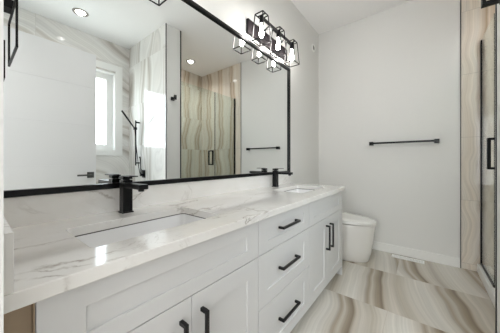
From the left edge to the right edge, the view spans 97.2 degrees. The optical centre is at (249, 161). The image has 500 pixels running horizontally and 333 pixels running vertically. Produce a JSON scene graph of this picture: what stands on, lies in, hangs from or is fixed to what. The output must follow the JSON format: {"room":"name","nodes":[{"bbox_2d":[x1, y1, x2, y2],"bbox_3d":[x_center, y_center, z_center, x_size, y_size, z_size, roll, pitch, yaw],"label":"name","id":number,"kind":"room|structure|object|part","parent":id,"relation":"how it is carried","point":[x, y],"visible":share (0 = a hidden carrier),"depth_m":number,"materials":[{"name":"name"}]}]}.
{"room":"bathroom","nodes":[
{"label":"bathroom","id":0,"kind":"room"},
{"bbox_2d":[0,0,3,332],"bbox_3d":[0.081,-0.392,-0.092,2.757,3.096,0.115,0,0,38],"label":"wall","id":1,"kind":"structure","parent":0,"point":[1,1],"depth_m":0.37,"materials":[{"name":"white paint"}]},
{"bbox_2d":[4,0,17,66],"bbox_3d":[-0.789,-0.426,0.699,0.220,0.176,0.053,0,0,38],"label":"towel ring","id":2,"kind":"object","parent":1,"relation":"attached to","point":[10,6],"visible":0.91,"depth_m":0.70,"materials":[{"name":"black metal"}]},
{"bbox_2d":[193,0,318,184],"bbox_3d":[-0.003,-0.392,2.111,0.100,3.096,3.474,0,0,38],"label":"wall","id":3,"kind":"structure","parent":0,"point":[304,77],"depth_m":2.80,"materials":[{"name":"white paint"}]},
{"bbox_2d":[4,174,289,227],"bbox_3d":[-0.248,0.197,1.704,0.018,0.118,2.302,0,0,38],"label":"backsplash","id":4,"kind":"structure","parent":3,"relation":"attached to","point":[36,209],"depth_m":1.08,"materials":[{"name":"stone"}]},
{"bbox_2d":[4,0,289,197],"bbox_3d":[-0.240,-0.478,1.707,0.025,1.230,2.287,0,0,38],"label":"wall mirror","id":5,"kind":"object","parent":3,"relation":"attached to","point":[97,92],"visible":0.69,"depth_m":1.20,"materials":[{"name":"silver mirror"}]},
{"bbox_2d":[246,10,299,67],"bbox_3d":[0.260,-1.186,2.213,0.188,0.243,0.720,0,0,38],"label":"vanity light","id":6,"kind":"object","parent":3,"relation":"attached to","point":[257,33],"visible":1,"depth_m":2.16,"materials":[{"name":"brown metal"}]},
{"bbox_3d":[0.103,-1.166,1.963,0.045,0.128,0.045,0,0,38],"label":"bulb","id":7,"kind":"part","parent":6,"relation":"part of","materials":[{"name":"white glass"}]},
{"bbox_3d":[0.103,-1.186,1.963,0.127,0.243,0.127,0,0,38],"label":"lamp shade","id":8,"kind":"part","parent":6,"relation":"part of","materials":[{"name":"black"}]},
{"bbox_3d":[0.281,-1.284,2.190,0.019,0.019,0.600,0,0,38],"label":"rod","id":9,"kind":"part","parent":6,"relation":"part of","materials":[{"name":"black metal"}]},
{"bbox_3d":[0.281,-1.166,2.190,0.045,0.128,0.045,0,0,38],"label":"bulb","id":10,"kind":"part","parent":6,"relation":"part of","materials":[{"name":"white glass"}]},
{"bbox_3d":[0.281,-1.186,2.190,0.127,0.243,0.127,0,0,38],"label":"lamp shade","id":11,"kind":"part","parent":6,"relation":"part of","materials":[{"name":"black"}]},
{"bbox_3d":[0.458,-1.186,2.414,0.127,0.243,0.127,0,0,38],"label":"lamp shade","id":12,"kind":"part","parent":6,"relation":"part of","materials":[{"name":"black"}]},
{"bbox_3d":[0.458,-1.166,2.414,0.045,0.128,0.045,0,0,38],"label":"bulb","id":13,"kind":"part","parent":6,"relation":"part of","materials":[{"name":"white glass"}]},
{"bbox_2d":[291,0,411,33],"bbox_3d":[0.464,-1.990,0.395,2.957,0.100,5.594,0,0,38],"label":"ceiling","id":14,"kind":"structure","parent":0,"point":[323,16],"depth_m":2.83,"materials":[{"name":"white paint"}]},
{"bbox_2d":[290,249,494,332],"bbox_3d":[0.464,1.206,0.395,2.957,0.100,5.594,0,0,38],"label":"floor","id":15,"kind":"structure","parent":0,"point":[385,293],"depth_m":1.82,"materials":[{"name":"tile"}]},
{"bbox_2d":[4,222,257,332],"bbox_3d":[-0.443,0.724,0.942,0.634,0.864,0.860,0,0,38],"label":"base cabinet","id":16,"kind":"object","parent":15,"relation":"on","point":[211,285],"visible":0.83,"depth_m":0.73,"materials":[{"name":"white wood"}]},
{"bbox_3d":[-0.694,0.724,0.654,0.596,0.864,0.002,0,0,38],"label":"panel","id":17,"kind":"part","parent":16,"relation":"part of","materials":[{"name":"beige wood"}]},
{"bbox_3d":[-0.341,0.775,0.635,0.020,0.583,0.402,0,0,38],"label":"door","id":18,"kind":"part","parent":16,"relation":"part of","materials":[{"name":"white wood"}]},
{"bbox_3d":[-0.221,0.647,0.741,0.037,0.208,0.013,0,0,38],"label":"handle","id":19,"kind":"part","parent":16,"relation":"part of","materials":[{"name":"black metal"}]},
{"bbox_3d":[-0.166,0.647,0.812,0.037,0.208,0.013,0,0,38],"label":"handle","id":20,"kind":"part","parent":16,"relation":"part of","materials":[{"name":"black metal"}]},
{"bbox_3d":[-0.090,0.775,0.954,0.020,0.583,0.404,0,0,38],"label":"door","id":21,"kind":"part","parent":16,"relation":"part of","materials":[{"name":"white wood"}]},
{"bbox_2d":[258,203,308,332],"bbox_3d":[0.016,0.724,1.525,0.634,0.864,0.621,0,0,38],"label":"drawers","id":22,"kind":"object","parent":15,"relation":"on","point":[283,238],"visible":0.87,"depth_m":1.30,"materials":[{"name":"white wood"}]},
{"bbox_3d":[0.228,0.914,1.358,0.020,0.305,0.620,0,0,38],"label":"drawer","id":23,"kind":"part","parent":22,"relation":"part of","materials":[{"name":"white wood"}]},
{"bbox_3d":[0.228,0.620,1.358,0.020,0.275,0.620,0,0,38],"label":"drawer","id":24,"kind":"part","parent":22,"relation":"part of","materials":[{"name":"white wood"}]},
{"bbox_3d":[0.228,0.390,1.358,0.020,0.179,0.620,0,0,38],"label":"drawer","id":25,"kind":"part","parent":22,"relation":"part of","materials":[{"name":"white wood"}]},
{"bbox_3d":[0.244,0.902,1.332,0.037,0.013,0.215,0,0,38],"label":"handle","id":26,"kind":"part","parent":22,"relation":"part of","materials":[{"name":"black metal"}]},
{"bbox_3d":[0.244,0.608,1.332,0.037,0.013,0.215,0,0,38],"label":"handle","id":27,"kind":"part","parent":22,"relation":"part of","materials":[{"name":"black metal"}]},
{"bbox_3d":[0.244,0.378,1.332,0.037,0.013,0.215,0,0,38],"label":"handle","id":28,"kind":"part","parent":22,"relation":"part of","materials":[{"name":"black metal"}]},
{"bbox_2d":[309,191,341,307],"bbox_3d":[0.467,0.724,2.098,0.634,0.864,0.833,0,0,38],"label":"base cabinet","id":29,"kind":"object","parent":15,"relation":"on","point":[325,214],"visible":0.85,"depth_m":1.85,"materials":[{"name":"white wood"}]},
{"bbox_2d":[4,183,344,313],"bbox_3d":[0.003,0.274,1.526,0.632,0.035,2.332,0,0,38],"label":"countertop","id":30,"kind":"structure","parent":29,"relation":"on","point":[50,261],"depth_m":0.76,"materials":[{"name":"stone"}]},
{"bbox_2d":[4,218,13,294],"bbox_3d":[-0.707,0.197,0.612,0.612,0.118,0.018,0,0,38],"label":"side splash","id":31,"kind":"object","parent":30,"relation":"on","point":[8,233],"visible":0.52,"depth_m":0.42,"materials":[{"name":"stone"}]},
{"bbox_2d":[118,175,147,213],"bbox_3d":[-0.564,0.163,1.064,0.211,0.186,0.054,0,0,38],"label":"faucet","id":32,"kind":"object","parent":30,"relation":"on","point":[126,186],"visible":1,"depth_m":1.09,"materials":[{"name":"black metal"}]},
{"bbox_3d":[-0.602,0.082,1.093,0.108,0.024,0.045,0,0,38],"label":"lever","id":33,"kind":"part","parent":32,"relation":"part of","materials":[{"name":"black metal"}]},
{"bbox_3d":[-0.546,0.117,1.049,0.164,0.022,0.043,0,0,38],"label":"spout","id":34,"kind":"part","parent":32,"relation":"part of","materials":[{"name":"black metal"}]},
{"bbox_2d":[75,213,205,247],"bbox_3d":[-0.422,0.368,0.945,0.340,0.152,0.562,0,0,38],"label":"sink","id":35,"kind":"object","parent":30,"relation":"in","point":[112,235],"visible":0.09,"depth_m":1.03,"materials":[{"name":"white ceramic"}]},
{"bbox_2d":[272,168,292,186],"bbox_3d":[0.320,0.163,2.188,0.211,0.186,0.054,0,0,38],"label":"faucet","id":36,"kind":"object","parent":30,"relation":"on","point":[275,172],"visible":1,"depth_m":2.21,"materials":[{"name":"black metal"}]},
{"bbox_3d":[0.338,0.117,2.173,0.164,0.022,0.043,0,0,38],"label":"spout","id":37,"kind":"part","parent":36,"relation":"part of","materials":[{"name":"black metal"}]},
{"bbox_2d":[286,188,312,192],"bbox_3d":[0.469,0.368,2.077,0.340,0.152,0.562,0,0,38],"label":"sink","id":38,"kind":"object","parent":30,"relation":"in","point":[297,190],"visible":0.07,"depth_m":2.33,"materials":[{"name":"white ceramic"}]},
{"bbox_3d":[0.545,0.775,1.761,0.020,0.583,0.399,0,0,38],"label":"door","id":39,"kind":"part","parent":29,"relation":"part of","materials":[{"name":"white wood"}]},
{"bbox_3d":[0.664,0.647,1.866,0.037,0.208,0.013,0,0,38],"label":"handle","id":40,"kind":"part","parent":29,"relation":"part of","materials":[{"name":"black metal"}]},
{"bbox_3d":[0.719,0.647,1.937,0.037,0.208,0.013,0,0,38],"label":"handle","id":41,"kind":"part","parent":29,"relation":"part of","materials":[{"name":"black metal"}]},
{"bbox_3d":[0.797,0.775,2.081,0.020,0.583,0.410,0,0,38],"label":"door","id":42,"kind":"part","parent":29,"relation":"part of","materials":[{"name":"white wood"}]},
{"bbox_2d":[342,212,376,262],"bbox_3d":[1.112,0.805,2.752,0.830,0.702,0.418,0,0,38],"label":"toilet","id":43,"kind":"object","parent":15,"relation":"on","point":[358,231],"visible":0.4,"depth_m":2.50,"materials":[{"name":"white ceramic"}]},
{"bbox_3d":[1.188,0.686,2.691,0.635,0.063,0.418,0,0,38],"label":"lid","id":44,"kind":"part","parent":43,"relation":"part of","materials":[{"name":"white ceramic"}]},
{"bbox_2d":[391,254,423,263],"bbox_3d":[1.864,1.153,2.605,0.313,0.007,0.090,0,0,38],"label":"floor vent","id":45,"kind":"object","parent":15,"relation":"in","point":[393,255],"visible":1,"depth_m":2.60,"materials":[{"name":"white metal"}]},
{"bbox_2d":[477,264,494,306],"bbox_3d":[2.004,1.114,1.751,0.100,0.085,1.350,0,0,38],"label":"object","id":46,"kind":"structure","parent":15,"relation":"on","point":[490,289],"depth_m":2.02,"materials":[{"name":"white"}]},
{"bbox_2d":[480,13,494,287],"bbox_3d":[2.241,-0.091,2.077,0.022,2.325,0.544,0,0,38],"label":"shower panel","id":47,"kind":"object","parent":46,"relation":"on","point":[491,280],"visible":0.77,"depth_m":2.27,"materials":[{"name":"clear glass"}]},
{"bbox_2d":[487,137,494,169],"bbox_3d":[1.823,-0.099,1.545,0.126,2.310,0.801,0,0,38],"label":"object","id":48,"kind":"structure","parent":47,"relation":"attached to","point":[489,167],"depth_m":1.81,"materials":[{"name":"black metal"}]},
{"bbox_2d":[319,0,494,270],"bbox_3d":[2.201,-0.392,2.521,2.857,3.096,0.104,0,0,38],"label":"wall","id":49,"kind":"structure","parent":0,"point":[392,74],"depth_m":2.64,"materials":[{"name":"white paint"}]},
{"bbox_2d":[369,139,439,145],"bbox_3d":[1.855,-0.231,2.694,0.700,0.044,0.060,0,0,38],"label":"towel bar","id":50,"kind":"object","parent":49,"relation":"attached to","point":[434,140],"visible":1,"depth_m":2.64,"materials":[{"name":"black metal"}]},
{"bbox_2d":[372,241,459,267],"bbox_3d":[1.667,1.104,2.871,1.558,0.105,0.014,0,0,38],"label":"baseboard","id":51,"kind":"structure","parent":49,"relation":"attached to","point":[418,254],"depth_m":2.60,"materials":[{"name":"white wood"}]},
{"bbox_2d":[460,0,460,267],"bbox_3d":[2.285,-0.392,2.389,0.007,3.096,0.008,0,0,38],"label":"trim","id":52,"kind":"structure","parent":49,"relation":"attached to","point":[460,0],"depth_m":2.39,"materials":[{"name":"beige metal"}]},
{"bbox_2d":[497,4,499,332],"bbox_3d":[1.849,-0.392,0.861,1.157,3.096,0.216,0,0,38],"label":"wall partition","id":53,"kind":"structure","parent":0,"point":[498,5],"depth_m":1.28,"materials":[{"name":"white paint"}]},
{"bbox_2d":[481,0,499,8],"bbox_3d":[1.350,-0.907,1.228,0.082,0.067,0.050,0,0,38],"label":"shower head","id":54,"kind":"object","parent":53,"relation":"attached to","point":[484,3],"visible":1,"depth_m":1.23,"materials":[{"name":"black metal"}]},
{"bbox_3d":[1.921,-0.392,0.949,1.153,3.096,0.012,0,0,38],"label":"wall","id":55,"kind":"structure","parent":0,"visible":0},
{"bbox_2d":[495,4,496,332],"bbox_3d":[1.469,-0.392,1.310,0.012,3.096,0.016,0,0,38],"label":"trim","id":56,"kind":"structure","parent":55,"relation":"attached to","point":[495,4],"depth_m":1.31,"materials":[{"name":"black metal"}]}
]}

